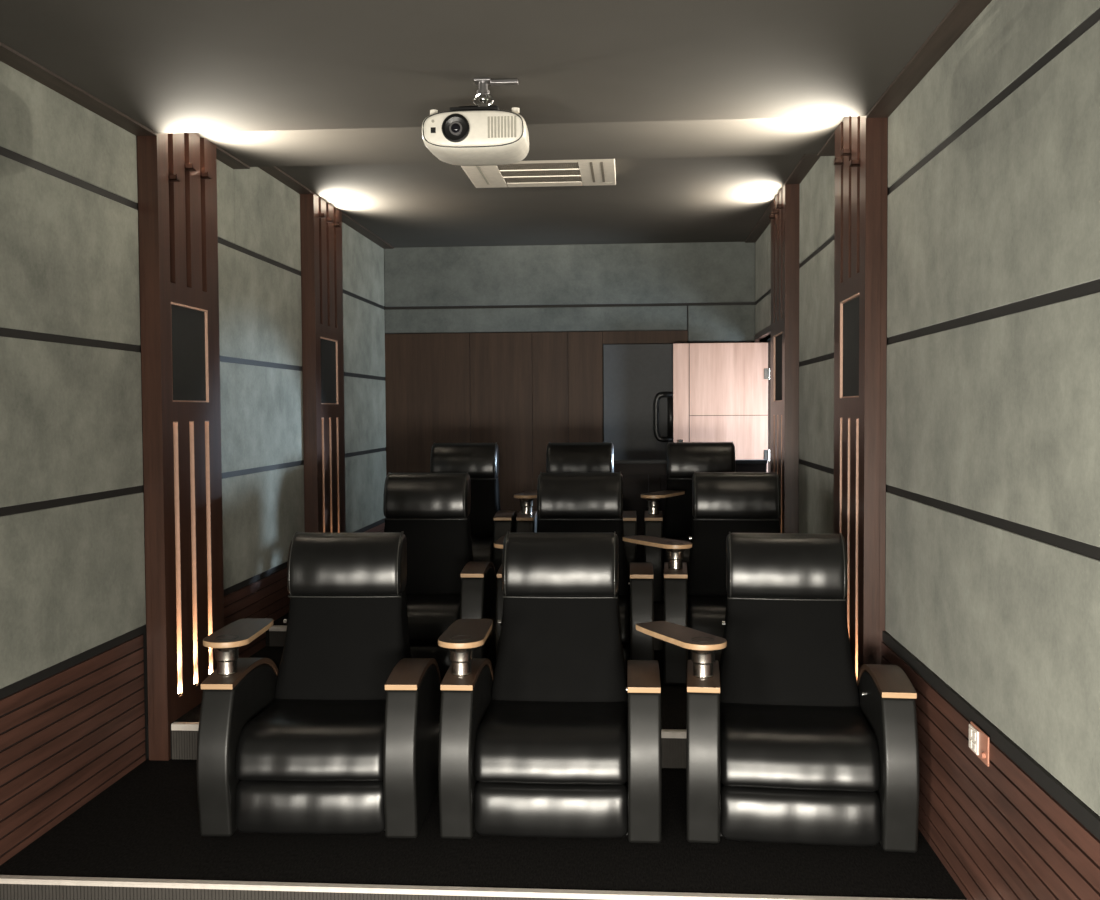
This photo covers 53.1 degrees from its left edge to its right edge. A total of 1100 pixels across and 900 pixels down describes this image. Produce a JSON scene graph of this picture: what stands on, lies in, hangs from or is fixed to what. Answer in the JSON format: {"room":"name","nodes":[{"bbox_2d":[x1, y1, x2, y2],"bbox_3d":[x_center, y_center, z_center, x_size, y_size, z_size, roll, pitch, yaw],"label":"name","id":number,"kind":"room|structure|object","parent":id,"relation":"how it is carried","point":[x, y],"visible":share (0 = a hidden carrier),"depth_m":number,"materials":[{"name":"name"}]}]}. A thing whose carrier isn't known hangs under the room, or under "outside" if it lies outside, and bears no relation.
{"room":"home theater","nodes":[
{"label":"home theater","id":0,"kind":"room"},
{"bbox_2d":[0,61,385,865],"bbox_3d":[-2.109,-0.048,4.767,0.100,3.650,12.400,0,2,4],"label":"wall","id":1,"kind":"structure","parent":0,"point":[73,580],"depth_m":5.07,"materials":[{"name":"grey fabric"}]},
{"bbox_2d":[0,626,145,864],"bbox_3d":[-2.275,1.436,2.060,0.011,0.882,6.870,0,2,4],"label":"wainscot","id":2,"kind":"structure","parent":1,"relation":"attached to","point":[70,729],"depth_m":4.72,"materials":[{"name":"brown wood"}]},
{"bbox_2d":[137,133,223,760],"bbox_3d":[-1.913,-0.076,5.815,0.139,3.223,0.780,0,2,4],"label":"pilaster","id":3,"kind":"object","parent":1,"relation":"attached to","point":[178,227],"visible":0.99,"depth_m":5.64,"materials":[{"name":"brown wood"}]},
{"bbox_2d":[171,302,208,401],"bbox_3d":[-1.921,-0.502,5.778,0.075,0.504,0.477,0,2,4],"label":"speaker grille","id":4,"kind":"object","parent":3,"relation":"attached to","point":[189,320],"depth_m":5.79,"materials":[{"name":"black fabric"}]},
{"bbox_2d":[0,42,393,248],"bbox_3d":[-2.033,-1.632,4.652,0.120,0.247,12.300,0,2,4],"label":"trim","id":5,"kind":"structure","parent":1,"relation":"attached to","point":[8,56],"depth_m":4.96,"materials":[{"name":"grey paint"}]},
{"bbox_2d":[224,561,289,657],"bbox_3d":[-1.902,1.055,7.201,0.011,0.504,1.900,0,2,4],"label":"wainscot","id":6,"kind":"structure","parent":1,"relation":"attached to","point":[265,594],"depth_m":7.17,"materials":[{"name":"brown wood"}]},
{"bbox_2d":[269,625,286,630],"bbox_3d":[-0.085,1.178,7.178,3.560,0.032,0.036,0,2,4],"label":"trim","id":7,"kind":"structure","parent":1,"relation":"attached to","point":[273,627],"depth_m":7.29,"materials":[{"name":"grey metal"}]},
{"bbox_2d":[300,192,345,532],"bbox_3d":[-1.720,-0.372,8.484,0.139,3.050,0.790,0,2,4],"label":"pilaster","id":8,"kind":"object","parent":1,"relation":"attached to","point":[320,221],"visible":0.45,"depth_m":8.28,"materials":[{"name":"brown wood"}]},
{"bbox_2d":[320,337,337,403],"bbox_3d":[-1.727,-0.601,8.449,0.075,0.504,0.477,0,2,4],"label":"speaker grille","id":9,"kind":"object","parent":8,"relation":"attached to","point":[328,345],"depth_m":8.46,"materials":[{"name":"black fabric"}]},
{"bbox_2d":[354,518,384,531],"bbox_3d":[-1.705,0.887,9.909,0.011,0.371,1.960,0,2,4],"label":"wainscot","id":10,"kind":"structure","parent":1,"relation":"attached to","point":[378,526],"depth_m":10.46,"materials":[{"name":"brown wood"}]},
{"bbox_2d":[0,875,952,899],"bbox_3d":[-0.316,1.601,3.990,3.580,0.017,0.036,0,2,4],"label":"trim","id":11,"kind":"structure","parent":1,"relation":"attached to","point":[4,879],"depth_m":3.99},
{"bbox_2d":[147,646,686,759],"bbox_3d":[-0.149,1.521,6.288,3.620,0.378,1.800,0,2,4],"label":"platform","id":12,"kind":"object","parent":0,"point":[673,697],"visible":0.14,"depth_m":5.87,"materials":[{"name":"grey carpet"}]},
{"bbox_2d":[172,730,685,767],"bbox_3d":[-0.205,1.469,5.383,3.380,0.146,0.012,0,2,4],"label":"riser","id":13,"kind":"structure","parent":12,"relation":"attached to","point":[184,743],"depth_m":5.49,"materials":[{"name":"carpet"}]},
{"bbox_2d":[171,722,685,737],"bbox_3d":[-0.205,1.378,5.388,3.380,0.032,0.036,0,2,4],"label":"trim","id":14,"kind":"structure","parent":13,"relation":"attached to","point":[184,726],"depth_m":5.48,"materials":[{"name":"metal"}]},
{"bbox_2d":[383,472,496,679],"bbox_3d":[-0.814,0.735,6.682,0.919,1.157,0.929,0,2,3],"label":"recliner","id":15,"kind":"object","parent":12,"relation":"on","point":[445,585],"visible":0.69,"depth_m":6.88,"materials":[{"name":"black leather"}]},
{"bbox_2d":[406,594,460,642],"bbox_3d":[-0.802,0.994,6.614,0.624,0.212,0.684,0,2,3],"label":"seat cushion","id":16,"kind":"object","parent":15,"relation":"on","point":[429,615],"depth_m":6.31,"materials":[{"name":"black leather"}]},
{"bbox_2d":[494,472,653,674],"bbox_3d":[0.154,0.732,6.612,0.919,1.157,0.929,0,2,4],"label":"recliner","id":17,"kind":"object","parent":12,"relation":"on","point":[566,502],"visible":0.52,"depth_m":6.83,"materials":[{"name":"black leather"}]},
{"bbox_2d":[494,535,505,548],"bbox_3d":[-0.217,0.543,6.540,0.192,0.024,0.526,0,2,4],"label":"tray","id":18,"kind":"object","parent":17,"relation":"on","point":[499,543],"depth_m":6.34,"materials":[{"name":"brown wood"}]},
{"bbox_2d":[618,595,629,644],"bbox_3d":[0.164,0.991,6.544,0.624,0.212,0.684,0,2,4],"label":"seat cushion","id":19,"kind":"object","parent":17,"relation":"on","point":[624,600],"depth_m":6.24,"materials":[{"name":"black leather"}]},
{"bbox_2d":[623,472,780,684],"bbox_3d":[1.002,0.729,6.554,1.138,1.157,0.929,0,2,6],"label":"recliner","id":20,"kind":"object","parent":12,"relation":"on","point":[723,503],"visible":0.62,"depth_m":6.75,"materials":[{"name":"black leather"}]},
{"bbox_2d":[623,535,691,548],"bbox_3d":[0.632,0.541,6.459,0.192,0.024,0.526,-2,2,-32],"label":"tray","id":21,"kind":"object","parent":20,"relation":"on","point":[658,542],"depth_m":6.39,"materials":[{"name":"brown wood"}]},
{"bbox_2d":[688,595,726,637],"bbox_3d":[1.119,0.987,6.474,0.624,0.212,0.684,0,2,6],"label":"seat cushion","id":22,"kind":"object","parent":20,"relation":"on","point":[706,613],"depth_m":6.22,"materials":[{"name":"black leather"}]},
{"bbox_2d":[0,0,957,132],"bbox_3d":[-0.474,-1.600,1.821,3.800,0.350,6.880,0,2,4],"label":"ceiling","id":23,"kind":"structure","parent":0,"point":[169,66],"depth_m":4.22,"materials":[{"name":"paint"}]},
{"bbox_2d":[459,77,518,106],"bbox_3d":[-0.247,-1.471,4.622,0.246,0.118,0.237,0,2,4],"label":"mount","id":24,"kind":"object","parent":23,"relation":"attached to","point":[483,92],"visible":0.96,"depth_m":4.52,"materials":[{"name":"metal"}]},
{"bbox_2d":[422,106,528,165],"bbox_3d":[-0.303,-1.319,4.634,0.430,0.186,0.358,0,2,4],"label":"projector","id":25,"kind":"object","parent":24,"relation":"hanging from","point":[483,135],"visible":1,"depth_m":4.48,"materials":[{"name":"white plastic"}]},
{"bbox_2d":[488,116,515,137],"bbox_3d":[-0.195,-1.312,4.468,0.116,0.085,0.006,0,2,4],"label":"vent","id":26,"kind":"object","parent":25,"relation":"attached to","point":[498,126],"depth_m":4.47,"materials":[{"name":"white plastic"}]},
{"bbox_2d":[0,759,966,899],"bbox_3d":[-0.264,1.670,4.692,3.620,0.200,1.410,0,2,4],"label":"platform","id":27,"kind":"object","parent":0,"point":[145,824],"visible":0.56,"depth_m":4.28,"materials":[{"name":"grey carpet"}]},
{"bbox_2d":[0,884,601,899],"bbox_3d":[-0.316,1.703,3.985,3.580,0.187,0.012,0,2,4],"label":"riser","id":28,"kind":"structure","parent":27,"relation":"attached to","point":[7,891],"depth_m":4.06,"materials":[{"name":"carpet"}]},
{"bbox_2d":[197,531,441,837],"bbox_3d":[-0.980,0.981,4.862,0.919,1.157,0.929,0,2,2],"label":"recliner","id":29,"kind":"object","parent":27,"relation":"on","point":[343,737],"visible":1,"depth_m":4.58,"materials":[{"name":"black leather"}]},
{"bbox_2d":[203,618,272,647],"bbox_3d":[-1.348,0.793,4.777,0.192,0.024,0.526,0,2,2],"label":"tray","id":30,"kind":"object","parent":29,"relation":"on","point":[241,632],"depth_m":4.70,"materials":[{"name":"brown wood"}]},
{"bbox_2d":[235,699,385,780],"bbox_3d":[-0.967,1.240,4.794,0.624,0.212,0.684,0,2,2],"label":"seat cushion","id":31,"kind":"object","parent":29,"relation":"on","point":[277,739],"depth_m":4.50,"materials":[{"name":"black leather"}]},
{"bbox_2d":[438,531,661,842],"bbox_3d":[0.013,0.977,4.810,0.919,1.157,0.929,0,2,4],"label":"recliner","id":32,"kind":"object","parent":27,"relation":"on","point":[559,741],"visible":1,"depth_m":4.52,"materials":[{"name":"black leather"}]},
{"bbox_2d":[438,619,491,648],"bbox_3d":[-0.357,0.788,4.738,0.192,0.024,0.526,0,2,4],"label":"tray","id":33,"kind":"object","parent":32,"relation":"on","point":[463,633],"depth_m":4.65,"materials":[{"name":"brown wood"}]},
{"bbox_2d":[474,700,627,784],"bbox_3d":[0.024,1.236,4.742,0.624,0.212,0.684,0,2,4],"label":"seat cushion","id":34,"kind":"object","parent":32,"relation":"on","point":[517,742],"depth_m":4.46,"materials":[{"name":"black leather"}]},
{"bbox_2d":[636,532,919,852],"bbox_3d":[0.926,0.974,4.740,1.117,1.157,0.929,0,2,8],"label":"recliner","id":35,"kind":"object","parent":27,"relation":"on","point":[785,743],"visible":1,"depth_m":4.43,"materials":[{"name":"black leather"}]},
{"bbox_2d":[636,621,726,650],"bbox_3d":[0.554,0.786,4.662,0.192,0.024,0.526,-1,2,-26],"label":"tray","id":36,"kind":"object","parent":35,"relation":"on","point":[679,635],"depth_m":4.60,"materials":[{"name":"brown wood"}]},
{"bbox_2d":[720,702,880,791],"bbox_3d":[1.030,1.233,4.659,0.624,0.212,0.684,0,2,8],"label":"seat cushion","id":37,"kind":"object","parent":35,"relation":"on","point":[765,746],"depth_m":4.38,"materials":[{"name":"black leather"}]},
{"bbox_2d":[198,116,844,166],"bbox_3d":[-0.177,-1.815,5.905,3.800,0.225,1.320,0,2,4],"label":"ceiling","id":38,"kind":"structure","parent":0,"point":[804,135],"depth_m":6.11,"materials":[{"name":"paint"}]},
{"bbox_2d":[276,155,803,247],"bbox_3d":[0.022,-1.973,8.654,3.800,0.115,4.200,0,2,4],"label":"ceiling","id":39,"kind":"structure","parent":0,"point":[717,198],"depth_m":8.50,"materials":[{"name":"paint"}]},
{"bbox_2d":[461,159,615,187],"bbox_3d":[-0.061,-1.817,7.090,0.960,0.072,0.840,0,2,4],"label":"air conditioner","id":40,"kind":"object","parent":39,"relation":"attached to","point":[583,172],"visible":0.72,"depth_m":7.11,"materials":[{"name":"white plastic"}]},
{"bbox_2d":[497,162,581,182],"bbox_3d":[-0.061,-1.811,7.091,0.510,0.052,0.580,0,2,4],"label":"grille","id":41,"kind":"object","parent":40,"relation":"attached to","point":[541,172],"depth_m":7.08,"materials":[{"name":"white plastic"}]},
{"bbox_2d":[384,242,770,512],"bbox_3d":[1.228,-0.541,10.680,5.900,3.139,0.132,0,2,4],"label":"wall","id":42,"kind":"structure","parent":0,"point":[503,345],"depth_m":10.71,"materials":[{"name":"brown wood"}]},
{"bbox_2d":[603,344,672,459],"bbox_3d":[0.924,0.002,10.623,0.810,2.048,0.143,0,2,4],"label":"door","id":43,"kind":"structure","parent":42,"relation":"in","point":[638,378],"depth_m":10.64,"materials":[{"name":"grey paint"}]},
{"bbox_2d":[663,537,690,570],"bbox_3d":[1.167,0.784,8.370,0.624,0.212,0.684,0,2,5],"label":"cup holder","id":44,"kind":"object","parent":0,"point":[687,551],"depth_m":8.09,"materials":[{"name":"silver metal"}]},
{"bbox_2d":[755,0,1099,815],"bbox_3d":[1.581,-0.060,4.498,0.100,3.650,12.400,0,2,4],"label":"wall","id":45,"kind":"structure","parent":0,"point":[992,546],"depth_m":3.63,"materials":[{"name":"grey fabric"}]},
{"bbox_2d":[673,342,769,471],"bbox_3d":[1.607,0.015,10.309,0.898,2.033,0.108,0,2,4],"label":"door","id":46,"kind":"structure","parent":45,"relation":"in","point":[720,390],"depth_m":10.30,"materials":[{"name":"brown wood"}]},
{"bbox_2d":[755,325,770,342],"bbox_3d":[1.964,-0.009,9.840,0.112,2.129,1.400,0,2,4],"label":"trim","id":47,"kind":"structure","parent":45,"relation":"attached to","point":[763,334],"depth_m":9.98,"materials":[{"name":"brown wood"}]},
{"bbox_2d":[769,183,798,532],"bbox_3d":[1.732,-0.384,8.233,0.139,3.050,0.790,0,2,4],"label":"pilaster","id":48,"kind":"object","parent":45,"relation":"attached to","point":[784,452],"visible":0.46,"depth_m":7.87,"materials":[{"name":"brown wood"}]},
{"bbox_2d":[773,332,781,401],"bbox_3d":[1.733,-0.613,8.197,0.075,0.504,0.477,0,2,4],"label":"speaker grille","id":49,"kind":"object","parent":48,"relation":"attached to","point":[777,336],"depth_m":8.31,"materials":[{"name":"black fabric"}]},
{"bbox_2d":[833,116,887,678],"bbox_3d":[1.538,-0.087,5.564,0.139,3.223,0.780,0,2,4],"label":"pilaster","id":50,"kind":"object","parent":45,"relation":"attached to","point":[861,142],"visible":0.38,"depth_m":5.24,"materials":[{"name":"brown wood"}]},
{"bbox_2d":[840,293,858,397],"bbox_3d":[1.538,-0.513,5.526,0.075,0.504,0.477,0,2,4],"label":"speaker grille","id":51,"kind":"object","parent":50,"relation":"attached to","point":[849,302],"depth_m":5.58,"materials":[{"name":"black fabric"}]},
{"bbox_2d":[745,0,991,242],"bbox_3d":[1.478,-1.643,4.396,0.120,0.247,12.300,0,2,4],"label":"trim","id":52,"kind":"structure","parent":45,"relation":"attached to","point":[963,13],"depth_m":4.43,"materials":[{"name":"grey paint"}]},
{"bbox_2d":[881,631,1099,899],"bbox_3d":[1.344,1.424,1.796,0.047,0.882,6.870,0,2,4],"label":"wainscot","id":53,"kind":"structure","parent":45,"relation":"attached to","point":[1007,829],"depth_m":3.62,"materials":[{"name":"brown wood"}]},
{"bbox_2d":[969,721,989,766],"bbox_3d":[1.451,0.995,3.729,0.018,0.100,0.190,0,2,4],"label":"wall outlet","id":54,"kind":"object","parent":53,"relation":"attached to","point":[979,742],"visible":1,"depth_m":3.72,"materials":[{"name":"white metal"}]},
{"bbox_2d":[972,742,975,751],"bbox_3d":[1.447,1.012,3.752,0.004,0.028,0.028,0,2,4],"label":"socket","id":55,"kind":"object","parent":54,"relation":"attached to","point":[973,743],"depth_m":3.75,"materials":[{"name":"white plastic"}]},
{"bbox_3d":[1.151,1.347,8.996,5.820,0.511,3.800,0,2,4],"label":"platform","id":56,"kind":"object","parent":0,"visible":0},
{"bbox_2d":[269,631,663,649],"bbox_3d":[-0.085,1.247,7.172,3.560,0.101,0.012,0,2,4],"label":"riser","id":57,"kind":"structure","parent":56,"relation":"attached to","point":[276,638],"depth_m":7.29,"materials":[{"name":"carpet"}]},
{"bbox_2d":[430,442,517,580],"bbox_3d":[-0.722,0.531,8.574,0.919,1.157,0.929,0,2,3],"label":"recliner","id":58,"kind":"object","parent":56,"relation":"on","point":[488,522],"visible":0.34,"depth_m":8.79,"materials":[{"name":"black leather"}]},
{"bbox_2d":[472,537,493,561],"bbox_3d":[-0.710,0.790,8.506,0.624,0.212,0.684,0,2,3],"label":"seat cushion","id":59,"kind":"object","parent":58,"relation":"on","point":[482,547],"depth_m":8.20,"materials":[{"name":"black leather"}]},
{"bbox_2d":[514,442,636,582],"bbox_3d":[0.206,0.528,8.507,0.919,1.157,0.929,0,2,4],"label":"recliner","id":60,"kind":"object","parent":56,"relation":"on","point":[560,457],"visible":0.28,"depth_m":8.72,"materials":[{"name":"black leather"}]},
{"bbox_2d":[514,490,536,498],"bbox_3d":[-0.136,0.340,8.430,0.192,0.024,0.526,0,2,14],"label":"tray","id":61,"kind":"object","parent":60,"relation":"on","point":[532,494],"depth_m":8.23,"materials":[{"name":"brown wood"}]},
{"bbox_2d":[641,442,734,601],"bbox_3d":[1.158,0.525,8.437,0.919,1.157,0.929,0,2,5],"label":"recliner","id":62,"kind":"object","parent":56,"relation":"on","point":[684,459],"visible":0.46,"depth_m":8.65,"materials":[{"name":"black leather"}]},
{"bbox_2d":[641,490,684,498],"bbox_3d":[0.856,0.337,8.350,0.192,0.024,0.526,1,2,30],"label":"tray","id":63,"kind":"object","parent":62,"relation":"on","point":[667,493],"depth_m":8.25,"materials":[{"name":"brown wood"}]},
{"bbox_2d":[614,460,767,561],"bbox_3d":[1.141,0.579,9.550,1.465,0.985,0.100,0,2,4],"label":"wall","id":64,"kind":"structure","parent":56,"relation":"on","point":[640,477],"depth_m":9.53,"materials":[{"name":"black wood"}]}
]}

